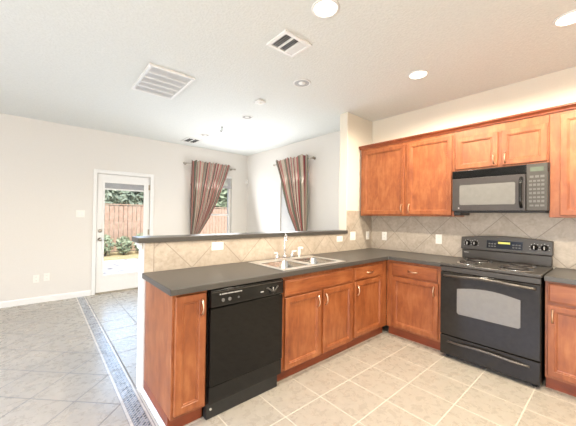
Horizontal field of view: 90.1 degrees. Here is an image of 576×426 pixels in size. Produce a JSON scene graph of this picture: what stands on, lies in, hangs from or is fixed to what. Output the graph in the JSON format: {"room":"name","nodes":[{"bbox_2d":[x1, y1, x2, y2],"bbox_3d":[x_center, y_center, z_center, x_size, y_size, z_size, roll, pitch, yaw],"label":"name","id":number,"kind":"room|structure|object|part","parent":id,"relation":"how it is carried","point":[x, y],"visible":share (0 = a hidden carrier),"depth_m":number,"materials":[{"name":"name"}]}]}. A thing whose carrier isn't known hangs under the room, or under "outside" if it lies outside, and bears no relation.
{"room":"kitchen","nodes":[
{"label":"kitchen","id":0,"kind":"room"},
{"bbox_2d":[0,113,246,301],"bbox_3d":[-4.277,-0.037,4.014,8.600,2.768,0.150,1,-1,-41],"label":"wall","id":1,"kind":"structure","parent":0,"point":[47,168],"depth_m":4.57,"materials":[{"name":"paint"}]},
{"bbox_2d":[33,275,38,282],"bbox_3d":[-3.794,0.992,4.328,0.072,0.116,0.009,1,-1,-41],"label":"wall outlet","id":2,"kind":"object","parent":1,"relation":"attached to","point":[35,277],"visible":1,"depth_m":4.32,"materials":[{"name":"white plastic"}]},
{"bbox_2d":[0,290,90,307],"bbox_3d":[-5.385,1.276,2.949,5.575,0.090,0.014,1,-1,-41],"label":"baseboard","id":3,"kind":"structure","parent":1,"relation":"attached to","point":[11,303],"depth_m":4.38,"materials":[{"name":"white paint"}]},
{"bbox_2d":[44,273,49,280],"bbox_3d":[-3.701,0.982,4.408,0.072,0.116,0.009,1,-1,-41],"label":"wall outlet","id":4,"kind":"object","parent":1,"relation":"attached to","point":[46,275],"visible":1,"depth_m":4.41,"materials":[{"name":"white plastic"}]},
{"bbox_2d":[76,210,84,216],"bbox_3d":[-3.381,0.011,4.682,0.116,0.116,0.012,1,-1,-41],"label":"light switch","id":5,"kind":"object","parent":1,"relation":"attached to","point":[79,213],"visible":1,"depth_m":4.68,"materials":[{"name":"white plastic"}]},
{"bbox_2d":[95,287,137,294],"bbox_3d":[-2.964,1.368,5.138,0.833,0.018,0.150,1,-1,-41],"label":"threshold","id":6,"kind":"object","parent":1,"relation":"attached to","point":[136,287],"depth_m":5.03,"materials":[{"name":"silver metal"}]},
{"bbox_2d":[95,174,149,292],"bbox_3d":[-2.902,0.348,5.102,0.835,2.014,0.116,1,-1,-41],"label":"door","id":7,"kind":"structure","parent":1,"relation":"in","point":[111,282],"depth_m":4.99,"materials":[{"name":"white paint"}]},
{"bbox_3d":[-2.909,0.275,5.110,0.680,1.649,0.011,1,-1,-41],"label":"glass frame","id":8,"kind":"part","parent":7,"relation":"part of","materials":[{"name":"clear glass"}]},
{"bbox_3d":[-2.908,-0.409,5.126,0.610,0.023,0.017,1,-1,-41],"label":"rail","id":9,"kind":"part","parent":7,"relation":"part of","materials":[{"name":"white paint"}]},
{"bbox_2d":[105,183,143,189],"bbox_3d":[-2.907,-0.469,5.127,0.608,0.092,0.014,1,-1,-41],"label":"raised blind","id":10,"kind":"object","parent":7,"relation":"attached to","point":[139,185],"depth_m":5.12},
{"bbox_2d":[91,169,153,294],"bbox_3d":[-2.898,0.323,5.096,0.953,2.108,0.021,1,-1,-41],"label":"trim","id":11,"kind":"structure","parent":1,"relation":"attached to","point":[96,171],"depth_m":4.81,"materials":[{"name":"white paint"}]},
{"bbox_2d":[190,176,231,232],"bbox_3d":[-1.671,0.024,6.229,0.960,1.715,0.150,1,-1,-41],"label":"window","id":12,"kind":"structure","parent":1,"relation":"in","point":[228,178],"depth_m":6.53,"materials":[{"name":"white paint"}]},
{"bbox_2d":[224,176,231,186],"bbox_3d":[-1.649,-0.719,6.223,0.944,0.225,0.045,1,-1,-41],"label":"raised blind","id":13,"kind":"object","parent":12,"relation":"attached to","point":[228,178],"depth_m":6.48,"materials":[{"name":"white paint"}]},
{"bbox_2d":[135,112,371,392],"bbox_3d":[0.011,0.013,3.248,3.116,2.768,0.138,1,-1,-41],"label":"wall","id":14,"kind":"structure","parent":0,"point":[158,256],"depth_m":3.09,"materials":[{"name":"paint"}]},
{"bbox_3d":[-1.164,0.257,2.237,0.025,0.056,0.122,1,-1,-41],"label":"moulding","id":15,"kind":"part","parent":14,"relation":"part of","materials":[{"name":"white paint"}]},
{"bbox_2d":[141,388,164,425],"bbox_3d":[-0.932,1.353,1.982,0.014,0.036,0.560,1,-1,-41],"label":"baseboard","id":16,"kind":"structure","parent":14,"relation":"attached to","point":[159,420],"depth_m":1.98,"materials":[{"name":"white paint"}]},
{"bbox_2d":[211,242,223,249],"bbox_3d":[-0.634,0.298,2.592,0.116,0.072,0.009,1,-1,-41],"label":"wall outlet","id":17,"kind":"object","parent":14,"relation":"attached to","point":[215,245],"visible":1,"depth_m":2.59,"materials":[{"name":"white plastic"}]},
{"bbox_2d":[132,230,347,242],"bbox_3d":[-0.229,0.229,3.052,2.533,0.040,0.200,1,-1,-41],"label":"bar ledge","id":18,"kind":"object","parent":14,"relation":"on","point":[192,237],"visible":1,"depth_m":2.65,"materials":[{"name":"grey laminate"}]},
{"bbox_2d":[144,234,346,272],"bbox_3d":[-0.162,0.364,3.013,2.483,0.228,0.008,1,-1,-41],"label":"tile backsplash","id":19,"kind":"structure","parent":14,"relation":"attached to","point":[158,256],"depth_m":2.68,"materials":[{"name":"beige tile"}]},
{"bbox_2d":[337,236,342,241],"bbox_3d":[0.670,0.335,3.720,0.116,0.072,0.009,1,-1,-41],"label":"wall outlet","id":20,"kind":"object","parent":14,"relation":"attached to","point":[339,238],"visible":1,"depth_m":3.71,"materials":[{"name":"white plastic"}]},
{"bbox_2d":[350,232,355,239],"bbox_3d":[0.883,0.311,3.903,0.116,0.116,0.012,1,-1,-41],"label":"light switch","id":21,"kind":"object","parent":14,"relation":"attached to","point":[352,234],"visible":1,"depth_m":3.90,"materials":[{"name":"white plastic"}]},
{"bbox_2d":[346,211,371,249],"bbox_3d":[1.002,0.238,4.019,0.585,0.532,0.008,1,-1,-41],"label":"tile backsplash","id":22,"kind":"structure","parent":14,"relation":"attached to","point":[357,223],"depth_m":3.99,"materials":[{"name":"beige tile"}]},
{"bbox_2d":[0,0,575,155],"bbox_3d":[-1.339,-1.517,0.657,8.900,0.200,9.071,1,-1,-41],"label":"ceiling","id":23,"kind":"structure","parent":0,"point":[77,63],"depth_m":2.57,"materials":[{"name":"paint"}]},
{"bbox_2d":[131,63,194,99],"bbox_3d":[-1.344,-1.380,3.067,0.440,0.022,0.695,1,-1,-41],"label":"ceiling vent","id":24,"kind":"object","parent":23,"relation":"in","point":[156,80],"visible":1,"depth_m":3.02,"materials":[{"name":"white metal"}]},
{"bbox_2d":[182,137,201,143],"bbox_3d":[-1.818,-1.366,5.418,0.270,0.014,0.360,1,-1,-41],"label":"ceiling vent","id":25,"kind":"object","parent":23,"relation":"in","point":[188,139],"visible":1,"depth_m":5.42,"materials":[{"name":"white metal"}]},
{"bbox_2d":[241,115,252,118],"bbox_3d":[-0.585,-1.364,4.099,0.166,0.012,0.166,1,-1,-41],"label":"recessed light","id":26,"kind":"object","parent":23,"relation":"in","point":[242,116],"visible":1,"depth_m":4.09,"materials":[{"name":"white paint"}]},
{"bbox_2d":[254,99,265,104],"bbox_3d":[-0.343,-1.354,3.522,0.110,0.036,0.110,1,-1,-41],"label":"smoke detector","id":27,"kind":"object","parent":23,"relation":"attached to","point":[259,101],"visible":1,"depth_m":3.50,"materials":[{"name":"white paint"}]},
{"bbox_2d":[266,29,311,57],"bbox_3d":[0.009,-1.373,2.344,0.288,0.016,0.244,1,-1,-41],"label":"ceiling vent","id":28,"kind":"object","parent":23,"relation":"in","point":[286,42],"visible":1,"depth_m":2.33,"materials":[{"name":"white metal"}]},
{"bbox_2d":[293,79,310,87],"bbox_3d":[0.147,-1.365,3.032,0.192,0.012,0.192,1,-1,-41],"label":"recessed light","id":29,"kind":"object","parent":23,"relation":"in","point":[301,83],"visible":1,"depth_m":3.02,"materials":[{"name":"white paint"}]},
{"bbox_2d":[311,0,339,18],"bbox_3d":[0.252,-1.374,1.940,0.192,0.014,0.192,1,-1,-41],"label":"recessed light","id":30,"kind":"object","parent":23,"relation":"in","point":[324,9],"visible":1,"depth_m":1.93,"materials":[{"name":"white paint"}]},
{"bbox_2d":[408,70,428,79],"bbox_3d":[1.277,-1.351,2.819,0.192,0.014,0.192,1,-1,-41],"label":"recessed light","id":31,"kind":"object","parent":23,"relation":"in","point":[418,74],"visible":1,"depth_m":2.80,"materials":[{"name":"white paint"}]},
{"bbox_2d":[552,9,575,26],"bbox_3d":[1.969,-1.350,1.999,0.192,0.014,0.192,1,-1,-41],"label":"recessed light","id":32,"kind":"object","parent":23,"relation":"in","point":[568,18],"visible":1,"depth_m":2.01,"materials":[{"name":"white paint"}]},
{"bbox_2d":[0,289,575,425],"bbox_3d":[-1.371,1.411,0.731,8.750,0.120,8.921,1,-1,-41],"label":"floor","id":33,"kind":"structure","parent":0,"point":[72,361],"depth_m":2.29,"materials":[{"name":"tile"}]},
{"bbox_2d":[144,281,206,425],"bbox_3d":[-0.802,0.937,2.029,0.225,0.872,0.639,1,-1,-41],"label":"base cabinet","id":34,"kind":"object","parent":33,"relation":"on","point":[175,326],"visible":0.87,"depth_m":1.84,"materials":[{"name":"brown wood"}]},
{"bbox_3d":[-0.620,0.883,1.822,0.196,0.730,0.020,1,-1,-41],"label":"door","id":35,"kind":"part","parent":34,"relation":"part of","materials":[{"name":"brown wood"}]},
{"bbox_3d":[-0.548,0.610,1.851,0.017,0.114,0.038,1,-1,-41],"label":"handle","id":36,"kind":"part","parent":34,"relation":"part of","materials":[{"name":"silver metal"}]},
{"bbox_2d":[142,248,461,295],"bbox_3d":[0.447,0.504,2.740,3.085,0.040,1.199,1,-1,-41],"label":"countertop","id":37,"kind":"structure","parent":34,"relation":"on","point":[175,282],"depth_m":2.33,"materials":[{"name":"grey laminate"}]},
{"bbox_2d":[273,234,296,259],"bbox_3d":[-0.013,0.343,2.966,0.304,0.260,0.119,1,-1,-41],"label":"kitchen faucet","id":38,"kind":"object","parent":37,"relation":"on","point":[285,256],"visible":1,"depth_m":2.98,"materials":[{"name":"silver metal"}]},
{"bbox_3d":[-0.035,0.465,2.988,0.270,0.016,0.056,1,-1,-41],"label":"plate","id":39,"kind":"part","parent":38,"relation":"part of","materials":[{"name":"silver metal"}]},
{"bbox_3d":[-0.028,0.335,2.950,0.044,0.244,0.124,1,-1,-9],"label":"spout","id":40,"kind":"part","parent":38,"relation":"part of","materials":[{"name":"silver metal"}]},
{"bbox_2d":[249,255,345,270],"bbox_3d":[0.100,0.562,2.809,0.820,0.176,0.523,1,-1,-41],"label":"sink","id":41,"kind":"object","parent":37,"relation":"in","point":[308,260],"visible":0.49,"depth_m":2.84,"materials":[{"name":"metal"}]},
{"bbox_3d":[-0.033,0.560,2.654,0.346,0.174,0.376,1,-1,-41],"label":"bowl","id":42,"kind":"part","parent":41,"relation":"part of","materials":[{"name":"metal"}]},
{"bbox_2d":[297,247,302,256],"bbox_3d":[0.130,0.420,3.120,0.066,0.112,0.048,0,-1,30],"label":"sprayer","id":43,"kind":"object","parent":41,"relation":"on","point":[299,248],"visible":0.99,"depth_m":3.11,"materials":[{"name":"silver metal"}]},
{"bbox_3d":[0.269,0.567,2.914,0.353,0.174,0.376,1,-1,-41],"label":"bowl","id":44,"kind":"part","parent":41,"relation":"part of","materials":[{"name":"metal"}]},
{"bbox_2d":[203,278,282,419],"bbox_3d":[-0.457,0.947,2.295,0.625,0.868,0.608,1,-1,-41],"label":"dishwasher","id":45,"kind":"object","parent":33,"relation":"on","point":[244,321],"visible":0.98,"depth_m":2.05,"materials":[{"name":"black plastic"}]},
{"bbox_3d":[-0.330,1.328,2.119,0.601,0.104,0.042,1,-1,-41],"label":"kick plate","id":46,"kind":"part","parent":45,"relation":"part of","materials":[{"name":"black plastic"}]},
{"bbox_3d":[-0.297,1.216,2.103,0.617,0.114,0.032,1,-1,-41],"label":"access panel","id":47,"kind":"part","parent":45,"relation":"part of","materials":[{"name":"black metal"}]},
{"bbox_3d":[-0.290,0.896,2.103,0.617,0.514,0.040,1,-1,-41],"label":"door panel","id":48,"kind":"part","parent":45,"relation":"part of","materials":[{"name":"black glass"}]},
{"bbox_3d":[-0.283,0.574,2.104,0.617,0.118,0.048,1,-1,-41],"label":"control panel","id":49,"kind":"part","parent":45,"relation":"part of","materials":[{"name":"black plastic"}]},
{"bbox_2d":[277,266,351,381],"bbox_3d":[0.123,0.958,2.829,0.932,0.872,0.639,1,-1,-41],"label":"base cabinet","id":50,"kind":"object","parent":33,"relation":"on","point":[317,306],"visible":0.69,"depth_m":2.57,"materials":[{"name":"brown wood"}]},
{"bbox_3d":[0.131,0.990,2.472,0.418,0.584,0.020,1,-1,-41],"label":"door","id":51,"kind":"part","parent":50,"relation":"part of","materials":[{"name":"brown wood"}]},
{"bbox_3d":[0.481,0.998,2.775,0.428,0.584,0.020,1,-1,-41],"label":"door","id":52,"kind":"part","parent":50,"relation":"part of","materials":[{"name":"brown wood"}]},
{"bbox_2d":[347,260,386,348],"bbox_3d":[0.729,0.972,3.353,0.667,0.872,0.639,1,-1,-41],"label":"base cabinet","id":53,"kind":"object","parent":33,"relation":"on","point":[369,280],"visible":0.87,"depth_m":3.12,"materials":[{"name":"brown wood"}]},
{"bbox_3d":[0.873,0.999,3.114,0.517,0.567,0.020,1,-1,-41],"label":"door","id":54,"kind":"part","parent":53,"relation":"part of","materials":[{"name":"brown wood"}]},
{"bbox_3d":[0.876,0.636,3.116,0.512,0.127,0.020,1,-1,-41],"label":"drawer","id":55,"kind":"part","parent":53,"relation":"part of","materials":[{"name":"brown wood"}]},
{"bbox_2d":[386,260,441,349],"bbox_3d":[1.558,0.983,3.312,0.639,0.872,0.611,1,-1,-41],"label":"base cabinet","id":56,"kind":"object","parent":33,"relation":"on","point":[413,289],"visible":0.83,"depth_m":3.11,"materials":[{"name":"brown wood"}]},
{"bbox_3d":[1.364,0.641,3.124,0.020,0.135,0.498,1,-1,-41],"label":"drawer","id":57,"kind":"part","parent":56,"relation":"part of","materials":[{"name":"brown wood"}]},
{"bbox_3d":[1.362,1.006,3.116,0.020,0.565,0.508,1,-1,-41],"label":"door","id":58,"kind":"part","parent":56,"relation":"part of","materials":[{"name":"brown wood"}]},
{"bbox_2d":[440,236,553,386],"bbox_3d":[1.982,0.828,2.760,0.700,1.182,0.766,1,-1,-41],"label":"electric range","id":59,"kind":"object","parent":33,"relation":"on","point":[492,313],"visible":0.99,"depth_m":2.58,"materials":[{"name":"black metal"}]},
{"bbox_3d":[1.744,1.239,2.555,0.047,0.035,0.631,1,-1,-41],"label":"handle","id":60,"kind":"part","parent":59,"relation":"part of","materials":[{"name":"black metal"}]},
{"bbox_3d":[1.745,0.601,2.555,0.066,0.045,0.704,1,-1,-41],"label":"handle","id":61,"kind":"part","parent":59,"relation":"part of","materials":[{"name":"black metal"}]},
{"bbox_3d":[1.766,1.286,2.574,0.030,0.184,0.754,1,-1,-41],"label":"storage drawer","id":62,"kind":"part","parent":59,"relation":"part of","materials":[{"name":"metal"}]},
{"bbox_3d":[1.770,0.882,2.578,0.032,0.608,0.754,1,-1,-41],"label":"oven door","id":63,"kind":"part","parent":59,"relation":"part of","materials":[{"name":"metal"}]},
{"bbox_3d":[1.778,0.548,2.584,0.024,0.047,0.754,1,-1,-41],"label":"panel","id":64,"kind":"part","parent":59,"relation":"part of","materials":[{"name":"black metal"}]},
{"bbox_2d":[440,258,552,277],"bbox_3d":[1.986,0.502,2.763,0.587,0.047,0.766,1,-1,-41],"label":"cooktop","id":65,"kind":"object","parent":59,"relation":"in","point":[517,268],"depth_m":2.68,"materials":[{"name":"black glass"}]},
{"bbox_3d":[2.213,0.329,2.944,0.014,0.080,0.300,1,-1,-41],"label":"display panel","id":66,"kind":"part","parent":59,"relation":"part of","materials":[{"name":"black plastic"}]},
{"bbox_3d":[2.226,0.321,2.971,0.071,0.157,0.766,1,-1,-41],"label":"control panel","id":67,"kind":"part","parent":59,"relation":"part of","materials":[{"name":"black metal"}]},
{"bbox_3d":[2.407,0.332,2.698,0.028,0.056,0.056,1,-1,-41],"label":"knob","id":68,"kind":"part","parent":59,"relation":"part of","materials":[{"name":"black plastic"}]},
{"bbox_2d":[545,281,575,396],"bbox_3d":[2.519,0.984,2.201,0.639,0.872,0.760,1,-1,-41],"label":"base cabinet","id":69,"kind":"object","parent":33,"relation":"on","point":[560,298],"visible":0.94,"depth_m":2.24,"materials":[{"name":"brown wood"}]},
{"bbox_3d":[2.077,0.814,2.257,0.038,0.114,0.017,1,-1,-41],"label":"handle","id":70,"kind":"part","parent":69,"relation":"part of","materials":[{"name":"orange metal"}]},
{"bbox_2d":[544,267,575,284],"bbox_3d":[2.528,0.526,2.211,0.631,0.040,0.760,1,-1,-41],"label":"countertop","id":71,"kind":"structure","parent":69,"relation":"on","point":[559,275],"depth_m":2.28,"materials":[{"name":"grey laminate"}]},
{"bbox_3d":[2.310,1.012,2.020,0.020,0.557,0.724,1,-1,-41],"label":"door","id":72,"kind":"part","parent":69,"relation":"part of","materials":[{"name":"brown wood"}]},
{"bbox_3d":[2.315,0.634,2.025,0.020,0.153,0.724,1,-1,-41],"label":"drawer","id":73,"kind":"part","parent":69,"relation":"part of","materials":[{"name":"brown wood"}]},
{"bbox_2d":[246,66,575,314],"bbox_3d":[1.897,0.042,3.557,0.158,2.768,8.921,1,-1,-41],"label":"wall","id":74,"kind":"structure","parent":0,"point":[417,234],"depth_m":3.62,"materials":[{"name":"beige paint"}]},
{"bbox_2d":[281,168,308,231],"bbox_3d":[0.138,0.041,5.551,0.150,1.715,0.800,1,-1,-41],"label":"window","id":75,"kind":"structure","parent":74,"relation":"in","point":[286,223],"depth_m":5.73,"materials":[{"name":"white glass"}]},
{"bbox_2d":[382,232,386,239],"bbox_3d":[1.356,0.324,4.047,0.009,0.116,0.072,1,-1,-41],"label":"wall outlet","id":76,"kind":"object","parent":74,"relation":"attached to","point":[384,234],"visible":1,"depth_m":4.04,"materials":[{"name":"white plastic"}]},
{"bbox_2d":[361,132,463,216],"bbox_3d":[1.502,-0.414,3.626,0.376,0.909,1.185,1,-1,-41],"label":"upper cabinet","id":77,"kind":"object","parent":74,"relation":"attached to","point":[414,177],"visible":0.98,"depth_m":3.44,"materials":[{"name":"brown wood"}]},
{"bbox_3d":[1.227,-0.409,3.723,0.020,0.857,0.584,1,-1,-41],"label":"door","id":78,"kind":"part","parent":77,"relation":"part of","materials":[{"name":"brown wood"}]},
{"bbox_3d":[1.606,-0.409,3.285,0.020,0.857,0.493,1,-1,-41],"label":"door","id":79,"kind":"part","parent":77,"relation":"part of","materials":[{"name":"brown wood"}]},
{"bbox_2d":[436,234,441,243],"bbox_3d":[1.833,0.317,3.496,0.009,0.116,0.072,1,-1,-41],"label":"wall outlet","id":80,"kind":"object","parent":74,"relation":"attached to","point":[438,236],"visible":1,"depth_m":3.49,"materials":[{"name":"white plastic"}]},
{"bbox_2d":[372,213,575,268],"bbox_3d":[2.270,0.244,3.006,0.008,0.532,3.200,1,-1,-41],"label":"tile backsplash","id":81,"kind":"structure","parent":74,"relation":"attached to","point":[417,234],"depth_m":3.28,"materials":[{"name":"beige tile"}]},
{"bbox_2d":[455,114,549,170],"bbox_3d":[2.142,-0.652,2.892,0.376,0.433,0.758,1,-1,-41],"label":"upper cabinet","id":82,"kind":"object","parent":74,"relation":"attached to","point":[522,141],"visible":0.92,"depth_m":2.75,"materials":[{"name":"brown wood"}]},
{"bbox_3d":[1.918,-0.625,2.929,0.020,0.330,0.366,1,-1,-41],"label":"door","id":83,"kind":"part","parent":82,"relation":"part of","materials":[{"name":"brown wood"}]},
{"bbox_2d":[452,162,549,214],"bbox_3d":[2.106,-0.205,2.853,0.452,0.460,0.762,1,-1,-41],"label":"microwave oven","id":84,"kind":"object","parent":82,"relation":"attached to","point":[525,188],"visible":0.99,"depth_m":2.69,"materials":[{"name":"black plastic"}]},
{"bbox_3d":[1.936,-0.186,2.804,0.032,0.332,0.601,1,-1,-41],"label":"door","id":85,"kind":"part","parent":84,"relation":"part of","materials":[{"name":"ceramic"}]},
{"bbox_3d":[2.086,-0.186,2.575,0.060,0.286,0.025,1,-1,-41],"label":"handle","id":86,"kind":"part","parent":84,"relation":"part of","materials":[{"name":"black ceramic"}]},
{"bbox_3d":[2.183,-0.226,2.519,0.032,0.414,0.144,1,-1,-41],"label":"keypad panel","id":87,"kind":"part","parent":84,"relation":"part of","materials":[{"name":"black plastic"}]},
{"bbox_3d":[2.166,-0.625,2.643,0.020,0.330,0.330,1,-1,-41],"label":"door","id":88,"kind":"part","parent":82,"relation":"part of","materials":[{"name":"brown wood"}]},
{"bbox_2d":[549,109,575,217],"bbox_3d":[2.649,-0.413,2.299,0.376,0.909,0.800,1,-1,-41],"label":"upper cabinet","id":89,"kind":"object","parent":74,"relation":"attached to","point":[562,141],"visible":0.97,"depth_m":2.44,"materials":[{"name":"brown wood"}]},
{"bbox_3d":[2.432,-0.408,2.329,0.020,0.857,0.330,1,-1,-41],"label":"door","id":90,"kind":"part","parent":89,"relation":"part of","materials":[{"name":"brown wood"}]},
{"bbox_2d":[359,102,575,149],"bbox_3d":[1.908,-0.894,2.944,0.046,0.046,2.782,1,-1,-41],"label":"crown molding","id":91,"kind":"structure","parent":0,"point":[569,106],"depth_m":2.89,"materials":[{"name":"brown wood"}]},
{"label":"outside","id":92,"kind":"structure","parent":0,"visible":0},
{"bbox_2d":[104,218,221,260],"bbox_3d":[-14.548,0.815,22.440,50.000,2.420,31.800,1,-1,-41],"label":"ground","id":93,"kind":"structure","parent":92,"point":[132,254],"depth_m":10.05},
{"bbox_2d":[104,234,114,255],"bbox_3d":[-6.170,1.089,9.701,0.588,0.801,0.635,1,-1,-41],"label":"shrub","id":94,"kind":"object","parent":93,"relation":"on","point":[107,241],"visible":0.54,"depth_m":9.70,"materials":[{"name":"green plant"}]},
{"bbox_2d":[104,183,143,236],"bbox_3d":[-8.075,-0.996,14.319,4.282,4.612,3.929,1,-1,-41],"label":"tree","id":95,"kind":"object","parent":93,"relation":"on","point":[111,196],"visible":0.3,"depth_m":13.32,"materials":[{"name":"green plant"}]},
{"bbox_2d":[115,236,132,254],"bbox_3d":[-5.761,1.142,10.087,0.574,0.712,0.662,1,-1,-41],"label":"shrub","id":96,"kind":"object","parent":93,"relation":"on","point":[121,246],"visible":0.98,"depth_m":9.99,"materials":[{"name":"green plant"}]},
{"bbox_2d":[133,232,142,251],"bbox_3d":[-5.314,1.101,10.459,0.588,0.816,0.632,1,-1,-41],"label":"shrub","id":97,"kind":"object","parent":93,"relation":"on","point":[134,244],"visible":0.13,"depth_m":10.35,"materials":[{"name":"green plant"}]},
{"bbox_2d":[104,204,226,251],"bbox_3d":[-6.005,0.554,10.736,13.600,1.755,0.180,1,-1,-41],"label":"fence","id":98,"kind":"object","parent":93,"relation":"on","point":[129,215],"visible":0.12,"depth_m":10.75,"materials":[{"name":"brown wood"}]},
{"bbox_3d":[-6.015,-0.308,10.694,13.500,0.034,0.130,1,-1,-41],"label":"cap rail","id":99,"kind":"part","parent":98,"relation":"part of","materials":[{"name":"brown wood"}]},
{"bbox_2d":[215,179,227,220],"bbox_3d":[-4.000,-0.867,17.578,4.209,4.522,4.428,1,-1,-38],"label":"tree","id":100,"kind":"object","parent":93,"relation":"on","point":[222,200],"visible":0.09,"depth_m":15.78,"materials":[{"name":"green plant"}]},
{"bbox_3d":[-1.650,-0.987,6.109,1.200,0.043,0.116,1,-1,-41],"label":"curtain rod","id":101,"kind":"object","parent":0,"visible":0},
{"bbox_2d":[190,160,229,233],"bbox_3d":[-1.601,-0.259,6.024,0.870,1.608,0.095,1,-1,-41],"label":"striped curtain","id":102,"kind":"object","parent":101,"relation":"hanging from","point":[208,180],"visible":0.9,"depth_m":5.91,"materials":[{"name":"fabric"}]},
{"bbox_3d":[0.106,-0.970,5.456,0.116,0.043,1.160,1,-1,-41],"label":"curtain rod","id":103,"kind":"object","parent":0,"visible":0},
{"bbox_2d":[276,154,307,230],"bbox_3d":[0.036,-0.263,5.375,0.096,1.568,0.930,1,-1,-41],"label":"striped curtain","id":104,"kind":"object","parent":103,"relation":"hanging from","point":[293,172],"visible":0.91,"depth_m":5.22,"materials":[{"name":"fabric"}]},
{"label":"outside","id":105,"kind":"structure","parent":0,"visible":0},
{"bbox_2d":[103,258,138,274],"bbox_3d":[-2.631,1.699,8.639,50.000,0.320,4.669,1,-1,-41],"label":"ground","id":106,"kind":"structure","parent":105,"point":[123,265],"depth_m":8.12,"materials":[{"name":"white concrete"}]}
]}

